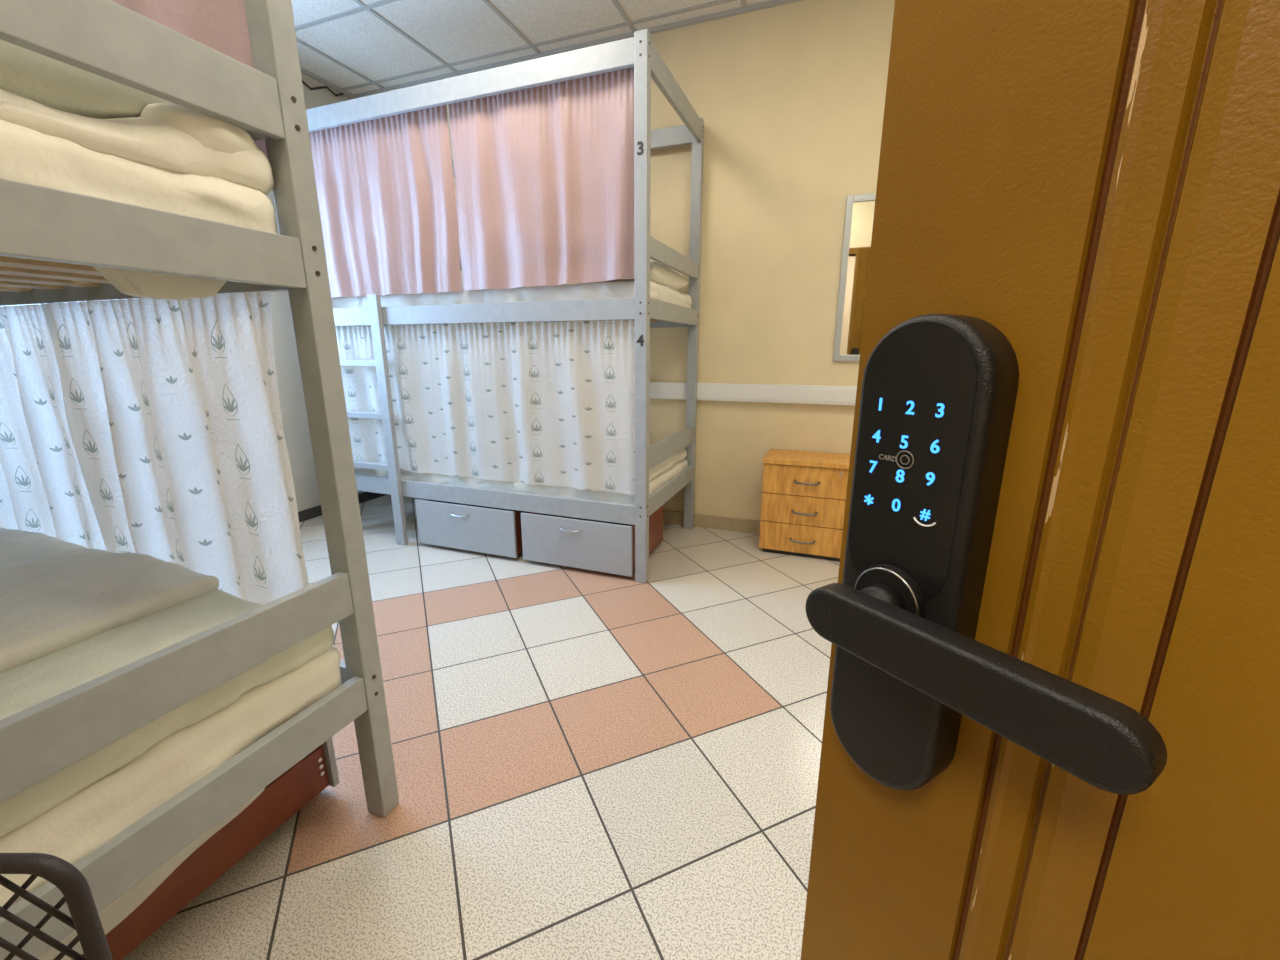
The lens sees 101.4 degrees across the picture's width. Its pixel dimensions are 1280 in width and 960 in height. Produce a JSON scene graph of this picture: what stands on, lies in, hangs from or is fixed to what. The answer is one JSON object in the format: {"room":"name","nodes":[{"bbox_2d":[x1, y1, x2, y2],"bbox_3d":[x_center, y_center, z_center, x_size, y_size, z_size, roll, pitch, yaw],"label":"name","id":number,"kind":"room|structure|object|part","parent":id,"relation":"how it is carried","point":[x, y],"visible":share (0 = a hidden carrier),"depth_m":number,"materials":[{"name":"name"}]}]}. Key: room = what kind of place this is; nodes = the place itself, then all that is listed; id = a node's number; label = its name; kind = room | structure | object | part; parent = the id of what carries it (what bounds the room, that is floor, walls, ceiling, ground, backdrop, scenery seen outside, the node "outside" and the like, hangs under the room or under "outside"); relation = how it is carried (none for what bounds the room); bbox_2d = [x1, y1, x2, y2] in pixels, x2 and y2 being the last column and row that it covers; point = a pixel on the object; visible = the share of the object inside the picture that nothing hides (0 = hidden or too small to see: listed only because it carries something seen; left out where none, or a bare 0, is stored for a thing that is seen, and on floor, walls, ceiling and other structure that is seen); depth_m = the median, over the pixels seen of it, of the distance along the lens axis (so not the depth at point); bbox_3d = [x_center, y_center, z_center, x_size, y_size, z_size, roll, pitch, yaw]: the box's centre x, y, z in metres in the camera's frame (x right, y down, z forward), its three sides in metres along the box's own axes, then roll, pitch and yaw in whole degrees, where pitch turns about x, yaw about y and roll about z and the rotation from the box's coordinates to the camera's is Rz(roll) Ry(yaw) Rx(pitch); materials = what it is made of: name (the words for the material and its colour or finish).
{"room":"dormitory","nodes":[
{"label":"dormitory","id":0,"kind":"room"},
{"bbox_2d":[266,73,364,511],"bbox_3d":[-2.921,-0.709,1.591,0.140,2.810,5.120,5,15,20],"label":"wall","id":1,"kind":"structure","parent":0,"point":[289,381],"depth_m":3.34,"materials":[{"name":"paint"}]},
{"bbox_2d":[302,80,343,95],"bbox_3d":[-2.095,-2.405,3.161,0.012,0.156,0.725,5,15,20],"label":"cable","id":2,"kind":"object","parent":1,"relation":"attached to","point":[303,82],"visible":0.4,"depth_m":3.33,"materials":[{"name":"black plastic"}]},
{"bbox_2d":[298,492,387,521],"bbox_3d":[-2.529,0.426,2.703,0.016,0.070,3.304,5,15,20],"label":"baseboard","id":3,"kind":"structure","parent":1,"relation":"attached to","point":[313,512],"depth_m":3.56,"materials":[{"name":"grey"}]},
{"bbox_2d":[122,494,839,959],"bbox_3d":[-0.708,0.861,1.220,4.920,0.060,5.320,5,15,20],"label":"floor","id":4,"kind":"structure","parent":0,"point":[589,764],"depth_m":1.40,"materials":[{"name":"tile"}]},
{"bbox_2d":[0,853,112,959],"bbox_3d":[-0.662,0.642,0.499,0.439,0.712,0.200,0,14,0],"label":"wire basket","id":5,"kind":"object","parent":4,"relation":"on","point":[66,877],"visible":1,"depth_m":0.42,"materials":[{"name":"grey metal"}]},
{"bbox_2d":[0,0,398,959],"bbox_3d":[-1.723,-0.286,0.973,2.057,2.285,0.924,5,15,20],"label":"bunk bed","id":6,"kind":"object","parent":4,"relation":"on","point":[52,240],"visible":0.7,"depth_m":0.86,"materials":[{"name":"grey paint"}]},
{"bbox_2d":[0,304,106,550],"bbox_3d":[-1.954,-0.140,1.577,1.036,0.712,0.047,5,15,20],"label":"curtain","id":7,"kind":"object","parent":6,"relation":"hanging from","point":[43,489],"visible":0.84,"depth_m":1.48,"materials":[{"name":"white fabric"}]},
{"bbox_2d":[0,119,277,233],"bbox_3d":[-1.725,-0.461,0.919,2.010,0.127,0.852,5,15,20],"label":"mattress","id":8,"kind":"object","parent":6,"relation":"on","point":[27,155],"visible":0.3,"depth_m":0.74,"materials":[{"name":"beige fabric"}]},
{"bbox_2d":[0,88,273,194],"bbox_3d":[-1.507,-0.527,0.827,1.548,0.092,0.835,5,15,20],"label":"duvet","id":9,"kind":"object","parent":8,"relation":"on","point":[159,143],"visible":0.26,"depth_m":0.77,"materials":[{"name":"beige fabric"}]},
{"bbox_2d":[0,39,169,118],"bbox_3d":[-1.076,-0.553,0.628,0.520,0.161,0.620,4,15,17],"label":"pillow","id":10,"kind":"object","parent":9,"relation":"on","point":[29,74],"visible":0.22,"depth_m":0.73,"materials":[{"name":"beige fabric"}]},
{"bbox_2d":[139,102,256,153],"bbox_3d":[-0.799,-0.575,0.904,0.296,0.075,0.154,8,16,29],"label":"pillow","id":11,"kind":"object","parent":8,"relation":"on","point":[215,134],"visible":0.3,"depth_m":0.82,"materials":[{"name":"beige fabric"}]},
{"bbox_3d":[-0.779,-0.549,0.535,0.024,0.091,0.826,5,15,20],"label":"guard rail","id":12,"kind":"part","parent":6,"relation":"part of","materials":[{"name":"grey paint"}]},
{"bbox_3d":[-1.566,-0.496,1.349,1.943,0.084,0.024,5,15,20],"label":"rail","id":13,"kind":"part","parent":6,"relation":"part of","materials":[{"name":"grey paint"}]},
{"bbox_3d":[-0.779,-0.307,0.595,0.024,0.086,0.826,5,15,20],"label":"rail","id":14,"kind":"part","parent":6,"relation":"part of","materials":[{"name":"grey paint"}]},
{"bbox_2d":[93,266,225,300],"bbox_3d":[-0.799,-0.338,0.883,0.072,0.068,0.189,5,15,20],"label":"sheet","id":15,"kind":"object","parent":6,"relation":"hanging from","point":[128,282],"visible":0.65,"depth_m":0.85,"materials":[{"name":"beige fabric"}]},
{"bbox_2d":[0,645,341,906],"bbox_3d":[-1.727,0.430,1.138,2.012,0.165,0.845,5,15,20],"label":"mattress","id":16,"kind":"object","parent":6,"relation":"on","point":[86,820],"visible":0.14,"depth_m":0.85,"materials":[{"name":"beige fabric"}]},
{"bbox_2d":[0,589,333,836],"bbox_3d":[-1.720,0.325,1.116,1.985,0.088,0.818,5,15,20],"label":"blanket","id":17,"kind":"object","parent":16,"relation":"on","point":[24,686],"visible":0.29,"depth_m":0.93,"materials":[{"name":"beige fabric"}]},
{"bbox_2d":[0,527,218,672],"bbox_3d":[-1.798,0.265,1.124,1.436,0.063,0.831,5,15,20],"label":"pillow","id":18,"kind":"object","parent":17,"relation":"on","point":[56,594],"visible":0.99,"depth_m":1.15,"materials":[{"name":"white fabric"}]},
{"bbox_2d":[41,291,308,603],"bbox_3d":[-1.108,-0.055,1.258,0.820,0.724,0.052,5,15,20],"label":"curtain","id":19,"kind":"object","parent":6,"relation":"hanging from","point":[173,411],"visible":0.9,"depth_m":1.23,"materials":[{"name":"white fabric"}]},
{"bbox_3d":[-0.779,0.335,0.755,0.024,0.095,0.826,5,15,20],"label":"guard rail","id":20,"kind":"part","parent":6,"relation":"part of","materials":[{"name":"grey paint"}]},
{"bbox_3d":[-0.779,0.576,0.815,0.024,0.084,0.826,5,15,20],"label":"rail","id":21,"kind":"part","parent":6,"relation":"part of","materials":[{"name":"grey paint"}]},
{"bbox_2d":[111,0,267,157],"bbox_3d":[-1.275,-0.983,1.086,1.302,0.815,0.030,5,15,20],"label":"curtain","id":22,"kind":"object","parent":6,"relation":"hanging from","point":[220,25],"visible":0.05,"depth_m":0.94,"materials":[{"name":"pink fabric"}]},
{"bbox_3d":[-1.305,-0.698,1.136,1.415,0.091,0.020,5,15,20],"label":"guard rail","id":23,"kind":"part","parent":6,"relation":"part of","materials":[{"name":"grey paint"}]},
{"bbox_3d":[-0.635,-0.298,1.023,0.056,2.285,0.048,5,15,20],"label":"post","id":24,"kind":"part","parent":6,"relation":"part of","materials":[{"name":"grey paint"}]},
{"bbox_3d":[-1.566,0.396,1.570,1.943,0.085,0.024,5,15,20],"label":"rail","id":25,"kind":"part","parent":6,"relation":"part of","materials":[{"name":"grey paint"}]},
{"bbox_2d":[82,737,338,959],"bbox_3d":[-1.184,0.717,1.132,0.648,0.262,0.685,5,15,20],"label":"drawer","id":26,"kind":"object","parent":4,"relation":"on","point":[296,787],"visible":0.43,"depth_m":1.11,"materials":[{"name":"red-brown wood"},{"name":"grey laminate"},{"name":"dark plastic"}]},
{"bbox_2d":[37,788,264,959],"bbox_3d":[-1.168,0.713,1.096,0.607,0.204,0.593,5,15,20],"label":"linens","id":27,"kind":"object","parent":26,"relation":"in","point":[120,908],"visible":0.1,"depth_m":0.95,"materials":[{"name":"beige fabric"}]},
{"bbox_3d":[-1.071,0.633,1.414,0.648,0.234,0.016,5,15,20],"label":"panel","id":28,"kind":"part","parent":26,"relation":"part of","materials":[{"name":"grey laminate"}]},
{"bbox_2d":[415,499,531,557],"bbox_3d":[-0.874,0.219,3.098,0.650,0.281,0.544,5,15,20],"label":"drawer","id":29,"kind":"object","parent":4,"relation":"on","point":[483,529],"visible":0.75,"depth_m":2.85,"materials":[{"name":"grey laminate"}]},
{"bbox_3d":[-1.150,0.184,3.219,0.016,0.232,0.507,5,15,20],"label":"panel","id":30,"kind":"part","parent":29,"relation":"part of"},
{"bbox_3d":[-0.779,0.155,3.337,0.588,0.232,0.016,5,15,20],"label":"panel","id":31,"kind":"part","parent":29,"relation":"part of","materials":[{"name":"grey wood"}]},
{"bbox_3d":[-0.584,0.237,3.009,0.016,0.232,0.507,5,15,20],"label":"panel","id":32,"kind":"part","parent":29,"relation":"part of","materials":[{"name":"grey wood"}]},
{"bbox_2d":[306,29,703,582],"bbox_3d":[-0.780,-0.792,3.010,2.062,2.285,0.911,5,15,20],"label":"bunk bed","id":33,"kind":"object","parent":4,"relation":"on","point":[638,51],"visible":0.62,"depth_m":2.51,"materials":[{"name":"grey paint"}]},
{"bbox_2d":[309,105,462,296],"bbox_3d":[-1.366,-1.393,2.687,1.013,0.842,0.048,5,15,20],"label":"curtain","id":34,"kind":"object","parent":33,"relation":"hanging from","point":[385,186],"visible":0.8,"depth_m":2.65,"materials":[{"name":"pink fabric"}]},
{"bbox_3d":[-1.382,-0.293,2.884,0.060,1.378,0.028,5,15,20],"label":"ladder post","id":35,"kind":"part","parent":33,"relation":"part of","materials":[{"name":"grey paint"}]},
{"bbox_3d":[-0.928,-1.749,2.375,1.948,0.090,0.024,5,15,20],"label":"rail","id":36,"kind":"part","parent":33,"relation":"part of","materials":[{"name":"grey paint"}]},
{"bbox_3d":[-0.928,-0.825,2.604,1.948,0.090,0.024,5,15,20],"label":"rail","id":37,"kind":"part","parent":33,"relation":"part of","materials":[{"name":"grey paint"}]},
{"bbox_2d":[335,320,634,494],"bbox_3d":[-0.918,-0.404,2.735,1.966,0.806,0.038,5,15,21],"label":"curtain","id":38,"kind":"object","parent":33,"relation":"hanging from","point":[551,403],"visible":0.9,"depth_m":2.65,"materials":[{"name":"white fabric"}]},
{"bbox_3d":[-0.928,0.084,2.830,1.948,0.093,0.024,5,15,20],"label":"rail","id":39,"kind":"part","parent":33,"relation":"part of","materials":[{"name":"grey paint"}]},
{"bbox_2d":[331,281,691,308],"bbox_3d":[-0.759,-1.000,3.008,2.011,0.136,0.750,5,15,20],"label":"mattress","id":40,"kind":"object","parent":33,"relation":"on","point":[622,289],"visible":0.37,"depth_m":2.58,"materials":[{"name":"white fabric"}]},
{"bbox_2d":[600,260,688,289],"bbox_3d":[-0.004,-1.039,2.677,0.360,0.141,0.600,5,15,20],"label":"pillow","id":41,"kind":"object","parent":40,"relation":"on","point":[661,274],"visible":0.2,"depth_m":2.55,"materials":[{"name":"beige fabric"}]},
{"bbox_2d":[354,459,687,504],"bbox_3d":[-0.771,-0.069,3.213,2.005,0.140,0.796,5,15,20],"label":"mattress","id":42,"kind":"object","parent":33,"relation":"on","point":[661,479],"visible":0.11,"depth_m":2.78,"materials":[{"name":"white fabric"}]},
{"bbox_2d":[649,445,686,481],"bbox_3d":[-0.204,-0.119,2.987,0.783,0.077,0.737,5,15,20],"label":"blanket","id":43,"kind":"object","parent":42,"relation":"on","point":[666,464],"visible":0.1,"depth_m":2.83,"materials":[{"name":"beige fabric"}]},
{"bbox_2d":[448,67,634,290],"bbox_3d":[-0.435,-1.309,2.342,0.976,0.839,0.043,5,15,20],"label":"curtain","id":44,"kind":"object","parent":33,"relation":"hanging from","point":[544,174],"visible":0.88,"depth_m":2.33,"materials":[{"name":"pink fabric"}]},
{"bbox_3d":[-0.624,-1.941,3.148,1.948,0.090,0.024,5,15,20],"label":"rail","id":45,"kind":"part","parent":33,"relation":"part of","materials":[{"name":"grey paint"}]},
{"bbox_3d":[0.010,-0.614,2.295,0.056,2.285,0.045,5,15,20],"label":"post","id":46,"kind":"part","parent":33,"relation":"part of","materials":[{"name":"grey paint"}]},
{"bbox_3d":[-0.624,-1.017,3.378,1.948,0.090,0.024,5,15,20],"label":"rail","id":47,"kind":"part","parent":33,"relation":"part of","materials":[{"name":"grey paint"}]},
{"bbox_3d":[0.172,0.043,2.858,0.024,0.088,0.795,5,15,20],"label":"rail","id":48,"kind":"part","parent":33,"relation":"part of","materials":[{"name":"grey paint"}]},
{"bbox_3d":[0.172,-0.189,2.800,0.024,0.096,0.795,5,15,20],"label":"guard rail","id":49,"kind":"part","parent":33,"relation":"part of","materials":[{"name":"grey paint"}]},
{"bbox_3d":[0.172,-0.839,2.639,0.024,0.084,0.795,5,15,20],"label":"rail","id":50,"kind":"part","parent":33,"relation":"part of","materials":[{"name":"grey paint"}]},
{"bbox_3d":[0.172,-1.081,2.579,0.024,0.080,0.795,5,15,20],"label":"guard rail","id":51,"kind":"part","parent":33,"relation":"part of","materials":[{"name":"grey paint"}]},
{"bbox_3d":[0.172,-1.754,2.411,0.024,0.093,0.795,5,15,20],"label":"rail","id":52,"kind":"part","parent":33,"relation":"part of","materials":[{"name":"grey paint"}]},
{"bbox_3d":[0.310,-0.803,3.057,0.056,2.285,0.045,5,15,20],"label":"post","id":53,"kind":"part","parent":33,"relation":"part of","materials":[{"name":"grey paint"}]},
{"bbox_2d":[521,505,662,576],"bbox_3d":[-0.239,0.277,2.863,0.618,0.281,0.544,5,15,20],"label":"drawer","id":54,"kind":"object","parent":4,"relation":"on","point":[594,545],"visible":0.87,"depth_m":2.63,"materials":[{"name":"grey laminate"},{"name":"red-brown painted board"},{"name":"metal"}]},
{"bbox_3d":[-0.501,0.244,2.978,0.016,0.232,0.507,5,15,20],"label":"panel","id":55,"kind":"part","parent":54,"relation":"part of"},
{"bbox_3d":[-0.351,0.249,2.612,0.117,0.016,0.022,5,15,20],"label":"handle","id":56,"kind":"part","parent":54,"relation":"part of","materials":[{"name":"silver metal"}]},
{"bbox_3d":[-0.145,0.214,3.101,0.556,0.232,0.016,5,15,20],"label":"panel","id":57,"kind":"part","parent":54,"relation":"part of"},
{"bbox_3d":[0.035,0.294,2.780,0.016,0.232,0.507,5,15,20],"label":"panel","id":58,"kind":"part","parent":54,"relation":"part of","materials":[{"name":"grey wood"}]},
{"bbox_2d":[759,449,849,561],"bbox_3d":[0.925,0.134,2.911,0.466,0.537,0.326,5,15,20],"label":"dresser","id":59,"kind":"object","parent":4,"relation":"on","point":[803,502],"visible":0.83,"depth_m":2.79,"materials":[{"name":"brown wood"}]},
{"bbox_3d":[0.881,0.320,2.837,0.458,0.158,0.017,5,15,20],"label":"drawer","id":60,"kind":"part","parent":59,"relation":"part of","materials":[{"name":"brown wood"}]},
{"bbox_3d":[0.872,0.330,2.819,0.136,0.020,0.033,5,15,20],"label":"handle","id":61,"kind":"part","parent":59,"relation":"part of","materials":[{"name":"grey metal"}]},
{"bbox_3d":[0.881,0.164,2.798,0.458,0.156,0.017,5,15,20],"label":"drawer","id":62,"kind":"part","parent":59,"relation":"part of","materials":[{"name":"brown wood"}]},
{"bbox_3d":[0.872,0.176,2.780,0.136,0.020,0.033,5,15,20],"label":"handle","id":63,"kind":"part","parent":59,"relation":"part of","materials":[{"name":"grey metal"}]},
{"bbox_3d":[0.881,0.006,2.759,0.458,0.159,0.017,5,15,20],"label":"drawer","id":64,"kind":"part","parent":59,"relation":"part of","materials":[{"name":"brown wood"}]},
{"bbox_3d":[0.928,-0.117,2.857,0.466,0.025,0.308,5,15,20],"label":"panel","id":65,"kind":"part","parent":59,"relation":"part of","materials":[{"name":"brown wood"}]},
{"bbox_3d":[0.872,0.015,2.740,0.136,0.020,0.033,5,15,20],"label":"handle","id":66,"kind":"part","parent":59,"relation":"part of","materials":[{"name":"grey metal"}]},
{"bbox_2d":[291,0,769,94],"bbox_3d":[-0.744,-1.853,0.450,4.520,0.040,5.120,5,15,20],"label":"ceiling","id":67,"kind":"structure","parent":0,"point":[452,30],"depth_m":2.80,"materials":[{"name":"tile"}]},
{"bbox_2d":[295,0,746,90],"bbox_3d":[-0.426,-2.032,1.262,4.520,0.008,3.300,5,15,20],"label":"grid","id":68,"kind":"object","parent":67,"relation":"attached to","point":[363,7],"visible":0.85,"depth_m":2.81,"materials":[{"name":"grey metal"}]},
{"bbox_2d":[447,0,894,520],"bbox_3d":[0.191,-1.099,3.159,4.760,2.810,0.120,5,15,20],"label":"wall","id":69,"kind":"structure","parent":0,"point":[789,98],"depth_m":2.83,"materials":[{"name":"beige paint"}]},
{"bbox_2d":[300,0,802,98],"bbox_3d":[-0.423,-2.027,1.273,4.520,0.020,3.320,5,15,20],"label":"trim","id":70,"kind":"structure","parent":69,"relation":"attached to","point":[772,3],"depth_m":2.96,"materials":[{"name":"grey"}]},
{"bbox_2d":[663,510,759,533],"bbox_3d":[0.167,0.239,3.426,4.520,0.085,0.016,5,15,20],"label":"baseboard","id":71,"kind":"structure","parent":69,"relation":"attached to","point":[672,517],"depth_m":3.30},
{"bbox_2d":[650,382,856,404],"bbox_3d":[0.170,-0.548,3.211,4.500,0.100,0.049,5,15,20],"label":"trim","id":72,"kind":"structure","parent":69,"relation":"attached to","point":[772,393],"depth_m":2.99,"materials":[{"name":"white plastic"}]},
{"bbox_2d":[833,193,875,360],"bbox_3d":[1.248,-1.026,2.683,0.422,0.814,0.021,5,15,20],"label":"wall mirror","id":73,"kind":"object","parent":69,"relation":"attached to","point":[859,217],"visible":0.44,"depth_m":2.72,"materials":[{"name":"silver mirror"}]},
{"bbox_3d":[-1.038,-0.304,0.041,4.520,2.770,0.130,5,15,20],"label":"wall","id":74,"kind":"structure","parent":0,"visible":0},
{"bbox_2d":[801,0,1279,959],"bbox_3d":[0.385,0.068,0.009,0.048,2.047,0.854,-9,16,-31],"label":"door","id":75,"kind":"structure","parent":74,"relation":"in","point":[1095,184],"depth_m":0.24,"materials":[{"name":"brown wood"}]},
{"bbox_2d":[805,314,1167,794],"bbox_3d":[0.210,0.057,0.289,0.168,0.285,0.160,-9,16,-31],"label":"door lock","id":76,"kind":"object","parent":75,"relation":"attached to","point":[939,392],"visible":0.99,"depth_m":0.27,"materials":[{"name":"black metal"}]},
{"bbox_2d":[879,454,895,461],"bbox_3d":[0.139,-0.012,0.294,0.001,0.003,0.011,-9,16,-31],"label":"print","id":77,"kind":"object","parent":76,"relation":"attached to","point":[880,454],"depth_m":0.29},
{"bbox_3d":[0.145,-0.005,0.287,0.001,0.156,0.060,-9,16,-31],"label":"keypad panel","id":78,"kind":"part","parent":76,"relation":"part of","materials":[{"name":"black plastic"}]},
{"bbox_3d":[0.147,0.089,0.254,0.018,0.031,0.156,-9,16,-31],"label":"lever handle","id":79,"kind":"part","parent":76,"relation":"part of","materials":[{"name":"black metal"}]}
]}

